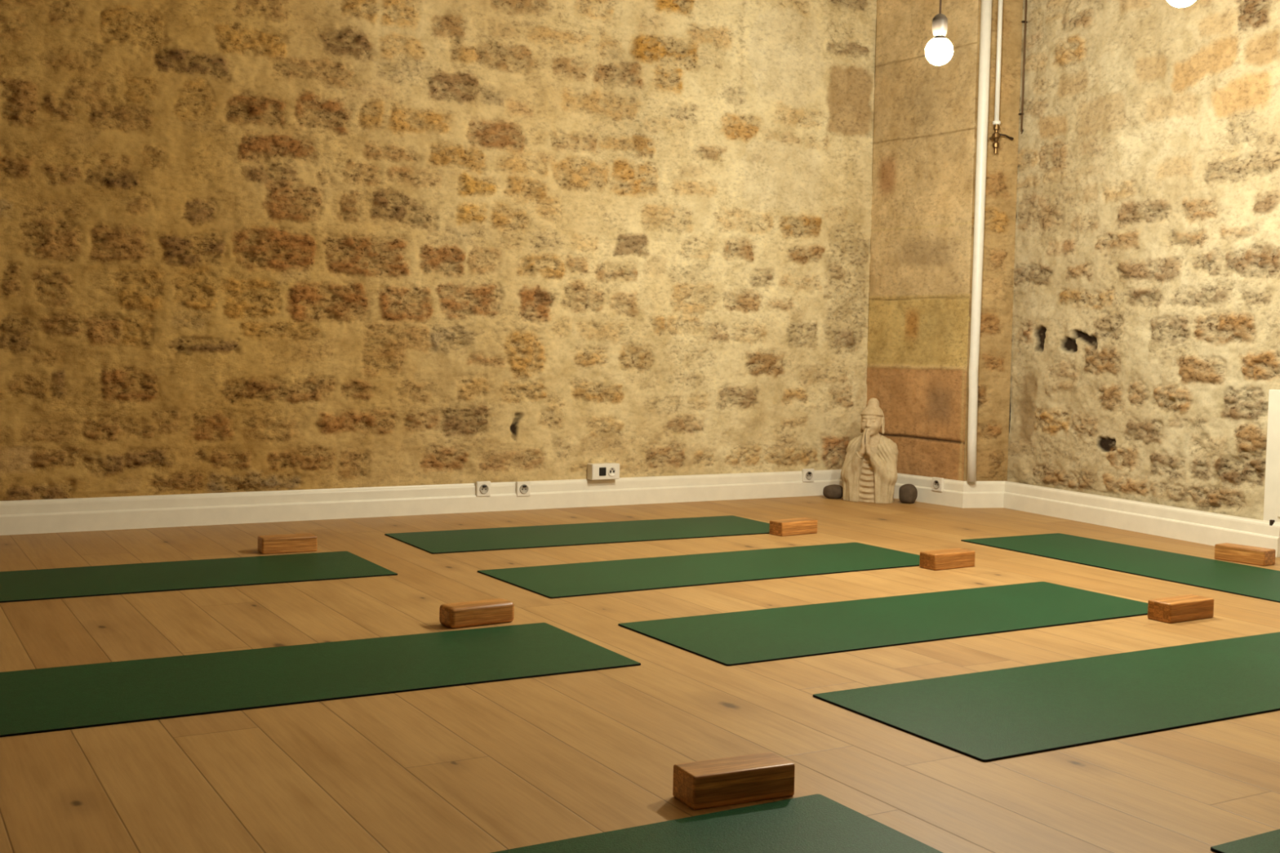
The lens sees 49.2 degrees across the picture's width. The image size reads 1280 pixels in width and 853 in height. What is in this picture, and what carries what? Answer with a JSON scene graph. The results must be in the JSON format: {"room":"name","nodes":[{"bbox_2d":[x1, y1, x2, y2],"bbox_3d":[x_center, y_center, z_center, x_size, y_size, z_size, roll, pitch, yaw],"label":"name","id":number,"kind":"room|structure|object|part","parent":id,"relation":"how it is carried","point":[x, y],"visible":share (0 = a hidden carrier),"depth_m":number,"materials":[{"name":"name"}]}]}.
{"room":"exercise studio","nodes":[
{"label":"exercise studio","id":0,"kind":"room"},
{"bbox_2d":[0,0,876,501],"bbox_3d":[-2.033,-1.073,6.345,7.770,3.050,0.176,-1,4,-30],"label":"wall","id":1,"kind":"structure","parent":0,"point":[245,245],"depth_m":6.86,"materials":[{"name":"stone"}]},
{"bbox_2d":[0,469,842,535],"bbox_3d":[-2.044,0.380,6.371,7.732,0.145,0.024,-1,4,-30],"label":"baseboard","id":2,"kind":"structure","parent":1,"relation":"attached to","point":[118,513],"depth_m":6.79,"materials":[{"name":"white paint"}]},
{"bbox_2d":[475,480,490,496],"bbox_3d":[-0.789,0.316,7.063,0.076,0.076,0.031,-1,4,-30],"label":"wall socket","id":3,"kind":"object","parent":2,"relation":"attached to","point":[482,488],"visible":1,"depth_m":7.06,"materials":[{"name":"white plastic"}]},
{"bbox_2d":[515,480,530,496],"bbox_3d":[-0.597,0.320,7.173,0.076,0.076,0.031,-1,4,-30],"label":"wall socket","id":4,"kind":"object","parent":1,"relation":"attached to","point":[522,488],"visible":1,"depth_m":7.17,"materials":[{"name":"white plastic"}]},
{"bbox_2d":[586,462,619,479],"bbox_3d":[-0.193,0.237,7.392,0.165,0.084,0.083,-1,4,-30],"label":"box","id":5,"kind":"object","parent":1,"relation":"attached to","point":[596,471],"visible":1,"depth_m":7.36,"materials":[{"name":"white plastic"}]},
{"bbox_2d":[801,468,813,482],"bbox_3d":[0.973,0.283,8.065,0.076,0.076,0.031,-1,4,-30],"label":"wall socket","id":6,"kind":"object","parent":1,"relation":"attached to","point":[807,476],"visible":1,"depth_m":8.06,"materials":[{"name":"white plastic"}]},
{"bbox_2d":[0,495,1279,852],"bbox_3d":[0.377,0.776,2.547,8.350,0.100,9.350,-1,4,-30],"label":"floor","id":7,"kind":"structure","parent":0,"point":[492,766],"depth_m":3.18,"materials":[{"name":"brown wood"}]},
{"bbox_2d":[0,551,397,602],"bbox_3d":[-1.835,0.539,4.961,1.827,0.004,0.610,-1,4,-29],"label":"yoga mat","id":8,"kind":"object","parent":7,"relation":"on","point":[135,578],"visible":1,"depth_m":5.04,"materials":[{"name":"green rubber"}]},
{"bbox_2d":[257,533,317,554],"bbox_3d":[-1.428,0.474,5.662,0.222,0.064,0.090,-1,4,-28],"label":"block","id":9,"kind":"object","parent":7,"relation":"on","point":[292,543],"visible":1,"depth_m":5.62,"materials":[{"name":"brown wood"}]},
{"bbox_2d":[0,622,640,737],"bbox_3d":[-0.940,0.637,3.595,1.827,0.004,0.610,-1,4,-29],"label":"yoga mat","id":10,"kind":"object","parent":7,"relation":"on","point":[46,700],"visible":1,"depth_m":3.58,"materials":[{"name":"green rubber"}]},
{"bbox_2d":[439,598,514,628],"bbox_3d":[-0.501,0.573,4.294,0.222,0.064,0.090,-1,4,-35],"label":"block","id":11,"kind":"object","parent":7,"relation":"on","point":[488,611],"visible":1,"depth_m":4.25,"materials":[{"name":"brown wood"}]},
{"bbox_2d":[384,515,769,554],"bbox_3d":[-0.185,0.483,6.364,1.827,0.004,0.610,-1,4,-29],"label":"yoga mat","id":12,"kind":"object","parent":7,"relation":"on","point":[435,542],"visible":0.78,"depth_m":6.29,"materials":[{"name":"green rubber"}]},
{"bbox_2d":[477,542,919,598],"bbox_3d":[0.327,0.547,5.454,1.827,0.004,0.610,-1,4,-31],"label":"yoga mat","id":13,"kind":"object","parent":7,"relation":"on","point":[602,577],"visible":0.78,"depth_m":5.37,"materials":[{"name":"green rubber"}]},
{"bbox_2d":[490,794,943,852],"bbox_3d":[-0.295,0.745,1.992,1.827,0.004,0.610,-1,4,-30],"label":"yoga mat","id":14,"kind":"object","parent":7,"relation":"on","point":[814,823],"visible":1,"depth_m":2.47,"materials":[{"name":"green rubber"}]},
{"bbox_2d":[672,751,795,809],"bbox_3d":[0.181,0.681,2.694,0.222,0.064,0.090,-1,4,-26],"label":"block","id":15,"kind":"object","parent":7,"relation":"on","point":[725,781],"visible":1,"depth_m":2.66,"materials":[{"name":"brown wood"}]},
{"bbox_2d":[768,517,817,536],"bbox_3d":[0.709,0.464,6.453,0.222,0.064,0.090,-2,4,-37],"label":"block","id":16,"kind":"object","parent":7,"relation":"on","point":[802,526],"visible":1,"depth_m":6.41,"materials":[{"name":"brown wood"}]},
{"bbox_2d":[822,484,843,498],"bbox_3d":[1.108,0.371,7.973,0.127,0.080,0.098,1,3,-5],"label":"pebble","id":17,"kind":"object","parent":7,"relation":"on","point":[831,491],"visible":0.97,"depth_m":7.93,"materials":[{"name":"grey stone"}]},
{"bbox_2d":[840,397,897,503],"bbox_3d":[1.295,0.130,7.834,0.326,0.582,0.229,3,4,28],"label":"statue","id":18,"kind":"object","parent":7,"relation":"on","point":[868,473],"visible":1,"depth_m":7.79,"materials":[{"name":"stone"}]},
{"bbox_2d":[617,581,1147,666],"bbox_3d":[0.872,0.613,4.504,1.827,0.004,0.610,-1,4,-30],"label":"yoga mat","id":19,"kind":"object","parent":7,"relation":"on","point":[762,635],"visible":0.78,"depth_m":4.41,"materials":[{"name":"green rubber"}]},
{"bbox_2d":[898,484,917,503],"bbox_3d":[1.498,0.374,7.804,0.091,0.107,0.096,4,5,40],"label":"pebble","id":20,"kind":"object","parent":7,"relation":"on","point":[908,493],"visible":1,"depth_m":7.77,"materials":[{"name":"grey stone"}]},
{"bbox_2d":[919,547,975,570],"bbox_3d":[1.221,0.527,5.553,0.222,0.064,0.090,-1,4,-33],"label":"block","id":21,"kind":"object","parent":7,"relation":"on","point":[951,558],"visible":1,"depth_m":5.51,"materials":[{"name":"brown wood"}]},
{"bbox_2d":[813,631,1279,761],"bbox_3d":[1.372,0.673,3.657,1.827,0.004,0.610,-1,4,-29],"label":"yoga mat","id":22,"kind":"object","parent":7,"relation":"on","point":[991,715],"visible":1,"depth_m":3.47,"materials":[{"name":"green rubber"}]},
{"bbox_2d":[960,533,1279,602],"bbox_3d":[2.155,0.565,5.665,0.610,0.004,1.827,-1,4,-29],"label":"yoga mat","id":23,"kind":"object","parent":7,"relation":"on","point":[1255,582],"visible":1,"depth_m":5.73,"materials":[{"name":"green rubber"}]},
{"bbox_2d":[1147,594,1213,623],"bbox_3d":[1.769,0.596,4.571,0.222,0.064,0.090,-1,4,-32],"label":"block","id":24,"kind":"object","parent":7,"relation":"on","point":[1175,609],"visible":1,"depth_m":4.53,"materials":[{"name":"brown wood"}]},
{"bbox_2d":[1214,542,1275,566],"bbox_3d":[2.522,0.533,5.828,0.090,0.064,0.222,-2,4,-37],"label":"block","id":25,"kind":"object","parent":7,"relation":"on","point":[1253,555],"visible":1,"depth_m":5.79,"materials":[{"name":"brown wood"}]},
{"bbox_2d":[1210,828,1279,852],"bbox_3d":[1.938,0.743,2.655,1.827,0.004,0.610,-1,4,-31],"label":"yoga mat","id":26,"kind":"object","parent":7,"relation":"on","point":[1268,842],"visible":1,"depth_m":2.46,"materials":[{"name":"green rubber"}]},
{"bbox_2d":[866,0,978,480],"bbox_3d":[1.590,-1.104,7.894,0.064,3.050,0.795,-1,4,-34],"label":"wall","id":27,"kind":"structure","parent":0,"point":[924,146],"depth_m":7.86,"materials":[{"name":"stone"}]},
{"bbox_2d":[932,476,943,491],"bbox_3d":[1.647,0.321,7.752,0.031,0.076,0.076,-1,4,-33],"label":"wall socket","id":28,"kind":"object","parent":27,"relation":"attached to","point":[937,482],"visible":1,"depth_m":7.74,"materials":[{"name":"white plastic"}]},
{"bbox_2d":[893,473,1004,507],"bbox_3d":[1.590,0.351,7.899,0.952,0.145,0.222,4,5,41],"label":"baseboard","id":29,"kind":"structure","parent":27,"relation":"attached to","point":[955,493],"depth_m":7.66,"materials":[{"name":"white paint"}]},
{"bbox_2d":[963,0,1022,480],"bbox_3d":[1.915,-1.081,7.596,0.261,3.050,0.070,0,4,-13],"label":"wall","id":30,"kind":"structure","parent":0,"point":[1001,188],"depth_m":7.59,"materials":[{"name":"stone"}]},
{"bbox_2d":[967,0,991,481],"bbox_3d":[1.825,-1.150,7.515,0.066,2.905,0.058,-1,4,-30],"label":"pipe","id":31,"kind":"object","parent":30,"relation":"attached to","point":[986,5],"visible":1,"depth_m":7.50,"materials":[{"name":"white paint"}]},
{"bbox_2d":[1018,0,1027,133],"bbox_3d":[2.075,-2.090,7.525,0.049,1.021,0.017,-1,4,-30],"label":"cable","id":32,"kind":"object","parent":30,"relation":"attached to","point":[1024,21],"visible":1,"depth_m":7.53,"materials":[{"name":"plastic"}]},
{"bbox_2d":[1007,0,1279,520],"bbox_3d":[3.744,-0.822,3.844,0.172,3.050,8.300,-1,4,-23],"label":"wall","id":33,"kind":"structure","parent":0,"point":[1145,344],"depth_m":6.72,"materials":[{"name":"stone"}]},
{"bbox_2d":[1003,480,1279,557],"bbox_3d":[2.365,0.429,6.826,0.024,0.145,1.860,-1,4,-23],"label":"baseboard","id":34,"kind":"structure","parent":33,"relation":"attached to","point":[1203,527],"depth_m":6.69,"materials":[{"name":"white paint"}]},
{"bbox_2d":[1263,389,1279,525],"bbox_3d":[2.858,0.219,5.727,0.037,0.714,0.724,-1,4,-23],"label":"radiator","id":35,"kind":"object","parent":33,"relation":"attached to","point":[1272,486],"depth_m":6.02,"materials":[{"name":"white metal"}]},
{"bbox_3d":[0.432,-2.378,2.356,8.350,0.120,9.350,-1,4,-30],"label":"ceiling","id":36,"kind":"structure","parent":0,"visible":0},
{"bbox_2d":[924,0,952,65],"bbox_3d":[1.147,-1.929,5.291,0.104,1.106,0.104,-1,4,-30],"label":"pendant lamp","id":37,"kind":"object","parent":36,"relation":"hanging from","point":[939,51],"visible":1,"depth_m":5.29,"materials":[{"name":"white glass"}]},
{"bbox_3d":[1.139,-1.430,5.321,0.104,0.107,0.104,-1,4,-30],"label":"bulb","id":38,"kind":"part","parent":37,"relation":"part of","materials":[{"name":"white glass"}]},
{"bbox_3d":[1.150,-2.023,5.286,0.008,0.916,0.007,-1,4,-30],"label":"cord","id":39,"kind":"part","parent":37,"relation":"part of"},
{"bbox_2d":[989,0,1013,154],"bbox_3d":[1.945,-2.031,7.483,0.150,1.138,0.044,-1,4,-24],"label":"gas pipe","id":40,"kind":"object","parent":36,"relation":"hanging from","point":[996,135],"visible":1,"depth_m":7.47,"materials":[{"name":"white metal"}]},
{"bbox_3d":[1.969,-1.555,7.514,0.089,0.031,0.017,-1,4,-25],"label":"valve lever","id":41,"kind":"part","parent":40,"relation":"part of","materials":[{"name":"metal"}]},
{"bbox_2d":[1167,0,1195,7],"bbox_3d":[1.700,-1.861,4.329,0.104,1.106,0.104,-1,4,-30],"label":"pendant lamp","id":42,"kind":"object","parent":36,"relation":"hanging from","point":[1178,3],"visible":1,"depth_m":4.34,"materials":[{"name":"white glass"}]}
]}

